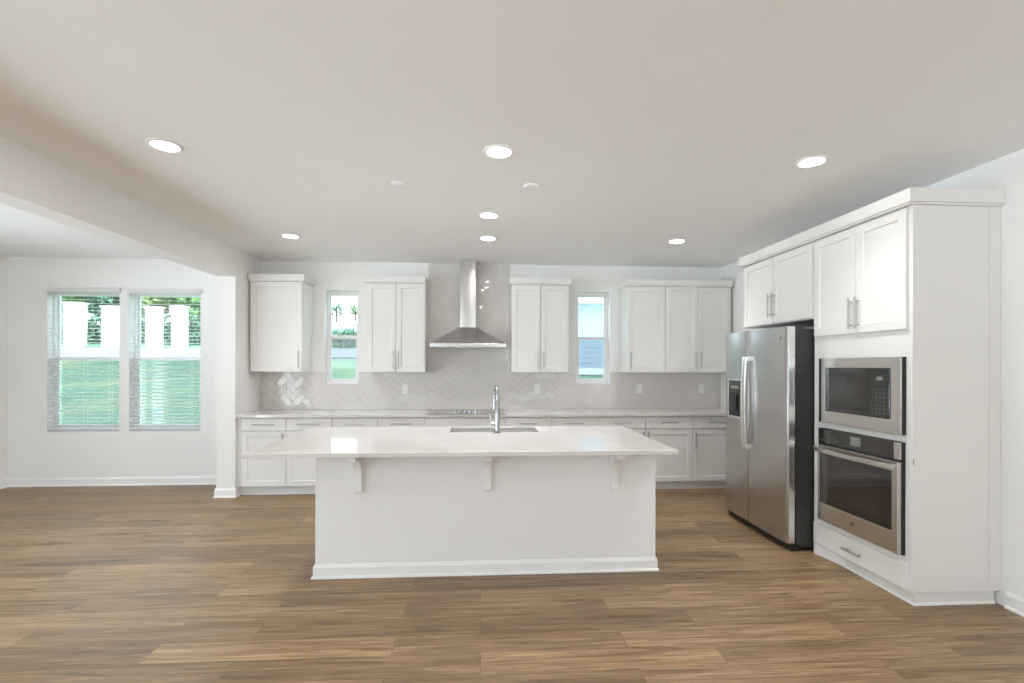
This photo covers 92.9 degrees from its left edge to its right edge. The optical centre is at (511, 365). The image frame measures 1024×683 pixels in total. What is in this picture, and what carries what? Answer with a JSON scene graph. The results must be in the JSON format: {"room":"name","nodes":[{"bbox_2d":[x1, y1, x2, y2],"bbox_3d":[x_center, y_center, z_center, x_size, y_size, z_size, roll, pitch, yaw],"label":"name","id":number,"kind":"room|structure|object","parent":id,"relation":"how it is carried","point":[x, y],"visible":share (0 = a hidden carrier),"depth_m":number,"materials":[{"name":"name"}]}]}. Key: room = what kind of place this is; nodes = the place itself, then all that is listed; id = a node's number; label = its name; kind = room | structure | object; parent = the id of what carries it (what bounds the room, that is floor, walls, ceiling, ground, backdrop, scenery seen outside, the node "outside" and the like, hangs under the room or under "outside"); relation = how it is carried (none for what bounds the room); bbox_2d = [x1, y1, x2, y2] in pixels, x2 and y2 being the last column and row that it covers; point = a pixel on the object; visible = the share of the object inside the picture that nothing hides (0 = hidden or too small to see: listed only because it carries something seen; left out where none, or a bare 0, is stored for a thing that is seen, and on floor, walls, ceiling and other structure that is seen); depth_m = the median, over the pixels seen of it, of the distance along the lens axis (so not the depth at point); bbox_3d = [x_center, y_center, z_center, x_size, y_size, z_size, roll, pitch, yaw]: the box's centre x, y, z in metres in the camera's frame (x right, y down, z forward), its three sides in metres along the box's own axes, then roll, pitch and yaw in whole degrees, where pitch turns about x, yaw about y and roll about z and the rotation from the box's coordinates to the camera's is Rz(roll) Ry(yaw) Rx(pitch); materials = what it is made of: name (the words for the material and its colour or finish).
{"room":"kitchen","nodes":[
{"label":"kitchen","id":0,"kind":"room"},
{"bbox_2d":[0,255,7,479],"bbox_3d":[-5.774,0.069,0.315,0.150,2.760,11.360,0,0,-4],"label":"wall","id":1,"kind":"structure","parent":0,"point":[3,259],"depth_m":5.79,"materials":[{"name":"white paint"}]},
{"bbox_2d":[0,479,7,488],"bbox_3d":[-5.800,1.399,2.042,0.024,0.100,7.610,0,0,-4],"label":"baseboard","id":2,"kind":"structure","parent":1,"relation":"attached to","point":[3,483],"depth_m":5.78,"materials":[{"name":"white wood"}]},
{"bbox_2d":[0,136,260,487],"bbox_3d":[-2.856,0.076,0.425,0.203,2.760,11.210,0,0,-4],"label":"wall partition","id":3,"kind":"structure","parent":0,"point":[31,182],"depth_m":4.33,"materials":[{"name":"white paint"}]},
{"bbox_2d":[213,487,241,497],"bbox_3d":[-3.194,1.405,5.695,0.251,0.100,0.649,0,0,-4],"label":"baseboard","id":4,"kind":"structure","parent":3,"relation":"attached to","point":[218,492],"depth_m":5.38,"materials":[{"name":"white wood"}]},
{"bbox_2d":[7,257,720,477],"bbox_3d":[-1.604,0.080,6.196,8.917,2.760,0.150,0,0,-4],"label":"wall","id":5,"kind":"structure","parent":0,"point":[34,450],"depth_m":5.94,"materials":[{"name":"white paint"}]},
{"bbox_2d":[53,294,119,430],"bbox_3d":[-5.196,-0.063,6.006,0.829,1.714,0.064,0,0,-4],"label":"window","id":6,"kind":"structure","parent":5,"relation":"in","point":[57,324],"depth_m":5.97,"materials":[{"name":"plastic"}]},
{"bbox_2d":[44,287,120,429],"bbox_3d":[-5.190,-0.088,5.915,0.864,1.723,0.087,0,0,-4],"label":"window blind","id":7,"kind":"object","parent":6,"relation":"attached to","point":[52,290],"visible":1,"depth_m":5.91,"materials":[{"name":"white plastic"}]},
{"bbox_2d":[7,476,215,486],"bbox_3d":[-4.683,1.401,5.914,2.742,0.100,0.024,0,0,-4],"label":"baseboard","id":8,"kind":"structure","parent":5,"relation":"attached to","point":[174,480],"depth_m":5.90,"materials":[{"name":"white wood"}]},
{"bbox_2d":[134,295,200,429],"bbox_3d":[-4.253,-0.061,6.066,0.835,1.714,0.064,0,0,-4],"label":"window","id":9,"kind":"structure","parent":5,"relation":"in","point":[137,297],"depth_m":6.03,"materials":[{"name":"plastic"}]},
{"bbox_2d":[126,288,201,428],"bbox_3d":[-4.247,-0.086,5.975,0.870,1.723,0.087,0,0,-4],"label":"window blind","id":10,"kind":"object","parent":9,"relation":"attached to","point":[134,291],"visible":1,"depth_m":5.97,"materials":[{"name":"white plastic"}]},
{"bbox_2d":[248,274,314,371],"bbox_3d":[-2.760,-0.501,5.853,0.629,1.140,0.387,0,0,-4],"label":"upper cabinet","id":11,"kind":"object","parent":5,"relation":"attached to","point":[281,305],"visible":1,"depth_m":5.71,"materials":[{"name":"paint"}]},
{"bbox_2d":[327,291,358,383],"bbox_3d":[-2.137,-0.358,6.200,0.419,1.174,0.064,0,0,-4],"label":"window","id":12,"kind":"structure","parent":5,"relation":"in","point":[330,294],"depth_m":6.18,"materials":[{"name":"plastic"}]},
{"bbox_2d":[364,275,427,371],"bbox_3d":[-1.401,-0.498,5.939,0.711,1.140,0.387,0,0,-4],"label":"upper cabinet","id":13,"kind":"object","parent":5,"relation":"attached to","point":[397,306],"visible":1,"depth_m":5.79,"materials":[{"name":"paint"}]},
{"bbox_2d":[430,260,505,348],"bbox_3d":[-0.524,-0.757,5.931,0.890,1.080,0.494,0,0,-4],"label":"range hood","id":14,"kind":"object","parent":5,"relation":"attached to","point":[467,336],"visible":1,"depth_m":5.93,"materials":[{"name":"metal"}]},
{"bbox_2d":[261,263,719,409],"bbox_3d":[-0.185,-0.373,6.205,5.855,1.844,0.011,0,0,-4],"label":"tile backsplash","id":15,"kind":"structure","parent":5,"relation":"attached to","point":[454,378],"depth_m":6.19,"materials":[{"name":"tile"}]},
{"bbox_2d":[281,384,286,393],"bbox_3d":[-2.829,0.286,6.029,0.072,0.118,0.008,0,0,-4],"label":"wall outlet","id":16,"kind":"object","parent":15,"relation":"attached to","point":[283,386],"visible":1,"depth_m":6.03,"materials":[{"name":"plastic"}]},
{"bbox_2d":[402,384,407,393],"bbox_3d":[-1.344,0.290,6.123,0.072,0.118,0.008,0,0,-4],"label":"wall outlet","id":17,"kind":"object","parent":15,"relation":"attached to","point":[404,386],"visible":1,"depth_m":6.12,"materials":[{"name":"plastic"}]},
{"bbox_2d":[535,384,539,393],"bbox_3d":[0.326,0.295,6.228,0.072,0.118,0.008,0,0,-4],"label":"wall outlet","id":18,"kind":"object","parent":15,"relation":"attached to","point":[537,386],"visible":1,"depth_m":6.22,"materials":[{"name":"plastic"}]},
{"bbox_2d":[637,384,641,393],"bbox_3d":[1.652,0.298,6.312,0.072,0.118,0.009,0,0,-4],"label":"wall switch","id":19,"kind":"object","parent":15,"relation":"attached to","point":[639,386],"visible":1,"depth_m":6.31,"materials":[{"name":"plastic"}]},
{"bbox_2d":[699,384,703,392],"bbox_3d":[2.476,0.300,6.364,0.072,0.118,0.009,0,0,-4],"label":"wall switch","id":20,"kind":"object","parent":15,"relation":"attached to","point":[701,386],"visible":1,"depth_m":6.36,"materials":[{"name":"plastic"}]},
{"bbox_2d":[508,277,571,371],"bbox_3d":[0.333,-0.493,6.049,0.751,1.140,0.387,0,0,-4],"label":"upper cabinet","id":21,"kind":"object","parent":5,"relation":"attached to","point":[539,307],"visible":1,"depth_m":5.90,"materials":[{"name":"paint"}]},
{"bbox_2d":[576,293,607,383],"bbox_3d":[1.039,-0.362,6.402,0.435,1.190,0.064,0,0,-4],"label":"window","id":22,"kind":"structure","parent":5,"relation":"in","point":[604,380],"depth_m":6.39,"materials":[{"name":"plastic"}]},
{"bbox_2d":[618,279,665,372],"bbox_3d":[1.630,-0.490,6.131,0.496,1.140,0.387,0,0,-4],"label":"upper cabinet","id":23,"kind":"object","parent":5,"relation":"attached to","point":[642,301],"visible":1,"depth_m":5.99,"materials":[{"name":"paint"}]},
{"bbox_2d":[665,280,732,372],"bbox_3d":[2.298,-0.488,6.173,0.841,1.140,0.387,0,0,-4],"label":"upper cabinet","id":24,"kind":"object","parent":5,"relation":"attached to","point":[697,312],"visible":0.91,"depth_m":6.02,"materials":[{"name":"paint"}]},
{"bbox_2d":[0,0,1023,267],"bbox_3d":[-1.141,-1.393,0.534,9.417,0.212,11.510,0,0,-4],"label":"ceiling","id":25,"kind":"structure","parent":0,"point":[641,126],"depth_m":2.53,"materials":[{"name":"white paint"}]},
{"bbox_2d":[145,138,183,152],"bbox_3d":[-2.043,-1.297,2.867,0.188,0.009,0.188,0,0,-4],"label":"recessed light","id":26,"kind":"object","parent":25,"relation":"in","point":[165,145],"visible":1,"depth_m":2.86,"materials":[{"name":"white plastic"}]},
{"bbox_2d":[280,233,300,238],"bbox_3d":[-2.213,-1.297,4.870,0.188,0.009,0.188,0,0,-4],"label":"recessed light","id":27,"kind":"object","parent":25,"relation":"in","point":[285,235],"visible":1,"depth_m":4.86,"materials":[{"name":"white plastic"}]},
{"bbox_2d":[479,236,496,240],"bbox_3d":[-0.242,-1.292,4.933,0.188,0.009,0.188,0,0,-4],"label":"recessed light","id":28,"kind":"object","parent":25,"relation":"in","point":[484,238],"visible":1,"depth_m":4.93,"materials":[{"name":"white plastic"}]},
{"bbox_2d":[478,212,499,218],"bbox_3d":[-0.196,-1.292,4.182,0.188,0.009,0.188,0,0,-4],"label":"recessed light","id":29,"kind":"object","parent":25,"relation":"in","point":[486,215],"visible":1,"depth_m":4.17,"materials":[{"name":"white plastic"}]},
{"bbox_2d":[483,144,513,158],"bbox_3d":[-0.079,-1.292,2.941,0.188,0.009,0.188,0,0,-4],"label":"recessed light","id":30,"kind":"object","parent":25,"relation":"in","point":[498,151],"visible":1,"depth_m":2.93,"materials":[{"name":"white plastic"}]},
{"bbox_2d":[668,239,686,243],"bbox_3d":[1.706,-1.287,5.032,0.188,0.009,0.188,0,0,-4],"label":"recessed light","id":31,"kind":"object","parent":25,"relation":"in","point":[673,241],"visible":1,"depth_m":5.03,"materials":[{"name":"white plastic"}]},
{"bbox_2d":[794,155,828,167],"bbox_3d":[1.890,-1.286,3.071,0.188,0.009,0.188,0,0,-4],"label":"recessed light","id":32,"kind":"object","parent":25,"relation":"in","point":[816,160],"visible":1,"depth_m":3.06,"materials":[{"name":"white plastic"}]},
{"bbox_2d":[0,485,1023,682],"bbox_3d":[-1.149,1.511,0.534,9.417,0.100,11.510,0,0,-4],"label":"floor","id":33,"kind":"structure","parent":0,"point":[144,583],"depth_m":2.90,"materials":[{"name":"brown wood"}]},
{"bbox_2d":[237,418,288,494],"bbox_3d":[-2.822,1.017,5.724,0.537,0.878,0.637,0,0,-4],"label":"base cabinet","id":34,"kind":"object","parent":33,"relation":"on","point":[259,476],"depth_m":5.45,"materials":[{"name":"paint"}]},
{"bbox_2d":[286,417,377,493],"bbox_3d":[-2.049,1.019,5.772,1.010,0.878,0.637,0,0,-4],"label":"base cabinet","id":35,"kind":"object","parent":33,"relation":"on","point":[300,472],"visible":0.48,"depth_m":5.48,"materials":[{"name":"paint"}]},
{"bbox_2d":[378,417,424,426],"bbox_3d":[-1.280,1.021,5.821,0.529,0.878,0.637,0,0,-4],"label":"base cabinet","id":36,"kind":"object","parent":33,"relation":"on","point":[382,421],"visible":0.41,"depth_m":5.54,"materials":[{"name":"paint"}]},
{"bbox_2d":[425,417,505,426],"bbox_3d":[-0.554,1.023,5.867,0.925,0.878,0.637,0,0,-4],"label":"base cabinet","id":37,"kind":"object","parent":33,"relation":"on","point":[429,421],"visible":0.04,"depth_m":5.59,"materials":[{"name":"paint"}]},
{"bbox_2d":[311,430,658,579],"bbox_3d":[-0.184,1.021,3.791,2.436,0.884,1.180,0,0,-4],"label":"kitchen island","id":38,"kind":"object","parent":33,"relation":"on","point":[382,517],"visible":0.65,"depth_m":3.42,"materials":[{"name":"paint"}]},
{"bbox_2d":[242,426,678,458],"bbox_3d":[-0.332,0.564,3.759,2.773,0.030,1.314,0,0,-4],"label":"island countertop","id":39,"kind":"structure","parent":38,"relation":"on","point":[316,442],"depth_m":3.48,"materials":[{"name":"stone"}]},
{"bbox_2d":[489,385,500,433],"bbox_3d":[-0.145,0.353,4.053,0.099,0.391,0.218,0,0,-4],"label":"kitchen faucet","id":40,"kind":"object","parent":39,"relation":"on","point":[496,403],"visible":1,"depth_m":3.96,"materials":[{"name":"silver metal"}]},
{"bbox_2d":[506,417,551,425],"bbox_3d":[0.176,1.025,5.914,0.535,0.878,0.637,0,0,-4],"label":"base cabinet","id":41,"kind":"object","parent":33,"relation":"on","point":[510,421],"visible":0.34,"depth_m":5.63,"materials":[{"name":"paint"}]},
{"bbox_2d":[552,417,597,425],"bbox_3d":[0.715,1.027,5.948,0.543,0.878,0.637,0,0,-4],"label":"base cabinet","id":42,"kind":"object","parent":33,"relation":"on","point":[556,421],"visible":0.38,"depth_m":5.67,"materials":[{"name":"paint"}]},
{"bbox_2d":[598,416,691,488],"bbox_3d":[1.551,1.029,6.001,1.131,0.878,0.637,0,0,-4],"label":"base cabinet","id":43,"kind":"object","parent":33,"relation":"on","point":[672,471],"visible":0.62,"depth_m":5.75,"materials":[{"name":"paint"}]},
{"bbox_2d":[235,408,725,417],"bbox_3d":[-0.167,0.567,5.890,5.855,0.036,0.622,0,0,-4],"label":"countertop","id":44,"kind":"structure","parent":43,"relation":"on","point":[705,411],"depth_m":5.69,"materials":[{"name":"stone"}]},
{"bbox_2d":[426,409,505,413],"bbox_3d":[-0.542,0.531,5.807,0.904,0.034,0.530,0,0,-4],"label":"cooktop","id":45,"kind":"object","parent":44,"relation":"in","point":[432,411],"visible":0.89,"depth_m":5.78,"materials":[{"name":"silver metal"}]},
{"bbox_2d":[690,416,725,488],"bbox_3d":[2.417,1.031,6.056,0.603,0.878,0.637,0,0,-4],"label":"base cabinet","id":46,"kind":"object","parent":33,"relation":"on","point":[708,432],"visible":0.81,"depth_m":5.78,"materials":[{"name":"paint"}]},
{"bbox_2d":[726,326,814,550],"bbox_3d":[2.464,0.575,4.358,0.748,1.790,0.983,0,0,-4],"label":"refrigerator","id":47,"kind":"object","parent":33,"relation":"on","point":[770,373],"visible":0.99,"depth_m":4.05,"materials":[{"name":"silver metal"}]},
{"bbox_2d":[809,187,1005,605],"bbox_3d":[2.676,0.197,3.410,0.623,2.548,0.912,0,0,-4],"label":"tall cabinet","id":48,"kind":"object","parent":33,"relation":"on","point":[912,273],"visible":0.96,"depth_m":3.00,"materials":[{"name":"paint"}]},
{"bbox_2d":[813,428,905,554],"bbox_3d":[2.570,0.828,3.410,0.542,0.699,0.752,0,0,-4],"label":"wall oven","id":49,"kind":"object","parent":48,"relation":"in","point":[861,478],"visible":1,"depth_m":3.30,"materials":[{"name":"silver metal"}]},
{"bbox_2d":[819,357,905,434],"bbox_3d":[2.603,0.187,3.405,0.442,0.487,0.748,0,0,-4],"label":"microwave","id":50,"kind":"object","parent":48,"relation":"in","point":[869,393],"visible":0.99,"depth_m":3.29,"materials":[{"name":"silver metal"}]},
{"bbox_2d":[720,148,1023,605],"bbox_3d":[3.265,0.092,0.888,0.150,2.760,11.365,0,0,-5],"label":"wall","id":51,"kind":"structure","parent":0,"point":[1006,172],"depth_m":2.96,"materials":[{"name":"white paint"}]},
{"bbox_2d":[739,230,814,328],"bbox_3d":[2.597,-0.726,4.386,0.583,0.703,1.045,0,0,-4],"label":"upper cabinet","id":52,"kind":"object","parent":51,"relation":"attached to","point":[778,277],"visible":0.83,"depth_m":4.26,"materials":[{"name":"paint"}]},
{"bbox_2d":[1004,591,1023,616],"bbox_3d":[3.322,1.422,-0.909,0.024,0.100,7.767,0,0,-5],"label":"baseboard","id":53,"kind":"structure","parent":51,"relation":"attached to","point":[1014,603],"depth_m":2.91,"materials":[{"name":"white wood"}]},
{"label":"outside","id":54,"kind":"structure","parent":0,"visible":0},
{"bbox_2d":[60,325,602,423],"bbox_3d":[-4.941,-2.337,78.043,240.000,7.876,143.600,0,0,-4],"label":"lawn","id":55,"kind":"structure","parent":54,"point":[341,368],"depth_m":12.95,"materials":[{"name":"green plant"}]},
{"bbox_2d":[62,296,87,320],"bbox_3d":[-35.325,-5.072,38.349,3.228,6.106,3.190,0,0,-4],"label":"tree","id":56,"kind":"object","parent":55,"relation":"on","point":[64,298],"visible":0.06,"depth_m":37.84,"materials":[{"name":"green plant"}]},
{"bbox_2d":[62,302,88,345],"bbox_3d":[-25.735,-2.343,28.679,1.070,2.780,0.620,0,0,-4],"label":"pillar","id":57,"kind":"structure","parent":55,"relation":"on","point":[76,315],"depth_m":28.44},
{"bbox_2d":[83,296,119,317],"bbox_3d":[-32.092,-5.072,38.592,3.189,6.122,3.124,0,0,-4],"label":"tree","id":58,"kind":"object","parent":55,"relation":"on","point":[106,301],"visible":0.23,"depth_m":37.68,"materials":[{"name":"green plant"}]},
{"bbox_2d":[99,306,119,347],"bbox_3d":[-23.629,-2.238,28.813,1.070,2.580,0.620,0,0,-4],"label":"pillar","id":59,"kind":"structure","parent":55,"relation":"on","point":[116,325],"depth_m":28.56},
{"bbox_2d":[61,314,200,344],"bbox_3d":[-25.327,-2.382,31.969,11.836,2.284,1.559,0,0,-4],"label":"hedge","id":60,"kind":"object","parent":55,"relation":"on","point":[97,334],"visible":0.18,"depth_m":31.71,"materials":[{"name":"green plant"}]},
{"bbox_2d":[144,306,164,347],"bbox_3d":[-21.274,-2.232,28.962,0.850,2.580,0.620,0,0,-4],"label":"pillar","id":61,"kind":"structure","parent":55,"relation":"on","point":[149,308],"depth_m":28.72,"materials":[{"name":"white"}]},
{"bbox_2d":[141,297,169,317],"bbox_3d":[-28.767,-5.098,38.714,3.122,6.191,3.190,0,0,-42],"label":"tree","id":62,"kind":"object","parent":55,"relation":"on","point":[159,300],"visible":0.2,"depth_m":38.12,"materials":[{"name":"green plant"}]},
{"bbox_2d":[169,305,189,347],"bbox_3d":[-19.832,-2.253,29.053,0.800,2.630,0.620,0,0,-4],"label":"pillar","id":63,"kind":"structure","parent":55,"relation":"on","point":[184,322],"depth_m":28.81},
{"bbox_2d":[167,298,200,327],"bbox_3d":[-25.694,-5.113,38.934,3.127,6.236,3.323,0,0,-4],"label":"tree","id":64,"kind":"object","parent":55,"relation":"on","point":[197,308],"visible":0.16,"depth_m":38.20,"materials":[{"name":"green plant"}]},
{"bbox_2d":[332,302,343,321],"bbox_3d":[-19.766,-6.075,54.756,1.602,2.314,1.714,0,0,-39],"label":"tree","id":65,"kind":"object","parent":55,"relation":"on","point":[335,309],"visible":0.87,"depth_m":54.76,"materials":[{"name":"green plant"}]},
{"bbox_2d":[332,328,356,347],"bbox_3d":[-10.443,-1.692,30.383,6.207,1.462,1.552,0,0,-4],"label":"hedge","id":66,"kind":"object","parent":55,"relation":"on","point":[337,342],"visible":0.23,"depth_m":30.03,"materials":[{"name":"green plant"}]},
{"bbox_2d":[332,323,356,342],"bbox_3d":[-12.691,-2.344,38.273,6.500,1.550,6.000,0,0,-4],"label":"house","id":67,"kind":"structure","parent":55,"relation":"on","point":[342,326],"depth_m":35.30,"materials":[{"name":"white"}]},
{"bbox_2d":[349,303,356,320],"bbox_3d":[-18.258,-6.242,56.456,1.409,2.086,1.499,0,0,-4],"label":"tree","id":68,"kind":"object","parent":55,"relation":"on","point":[353,309],"visible":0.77,"depth_m":56.27,"materials":[{"name":"green plant"}]},
{"bbox_2d":[578,297,602,375],"bbox_3d":[6.817,-1.459,18.969,12.800,4.480,8.000,0,0,-4],"label":"house","id":69,"kind":"structure","parent":55,"relation":"on","point":[590,310],"depth_m":15.17,"materials":[{"name":"blue"}]},
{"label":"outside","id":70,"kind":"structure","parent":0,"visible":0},
{"bbox_2d":[61,347,355,358],"bbox_3d":[-8.601,-0.544,25.056,126.000,0.890,5.900,0,0,-4],"label":"street","id":71,"kind":"structure","parent":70,"point":[336,353],"depth_m":23.99,"materials":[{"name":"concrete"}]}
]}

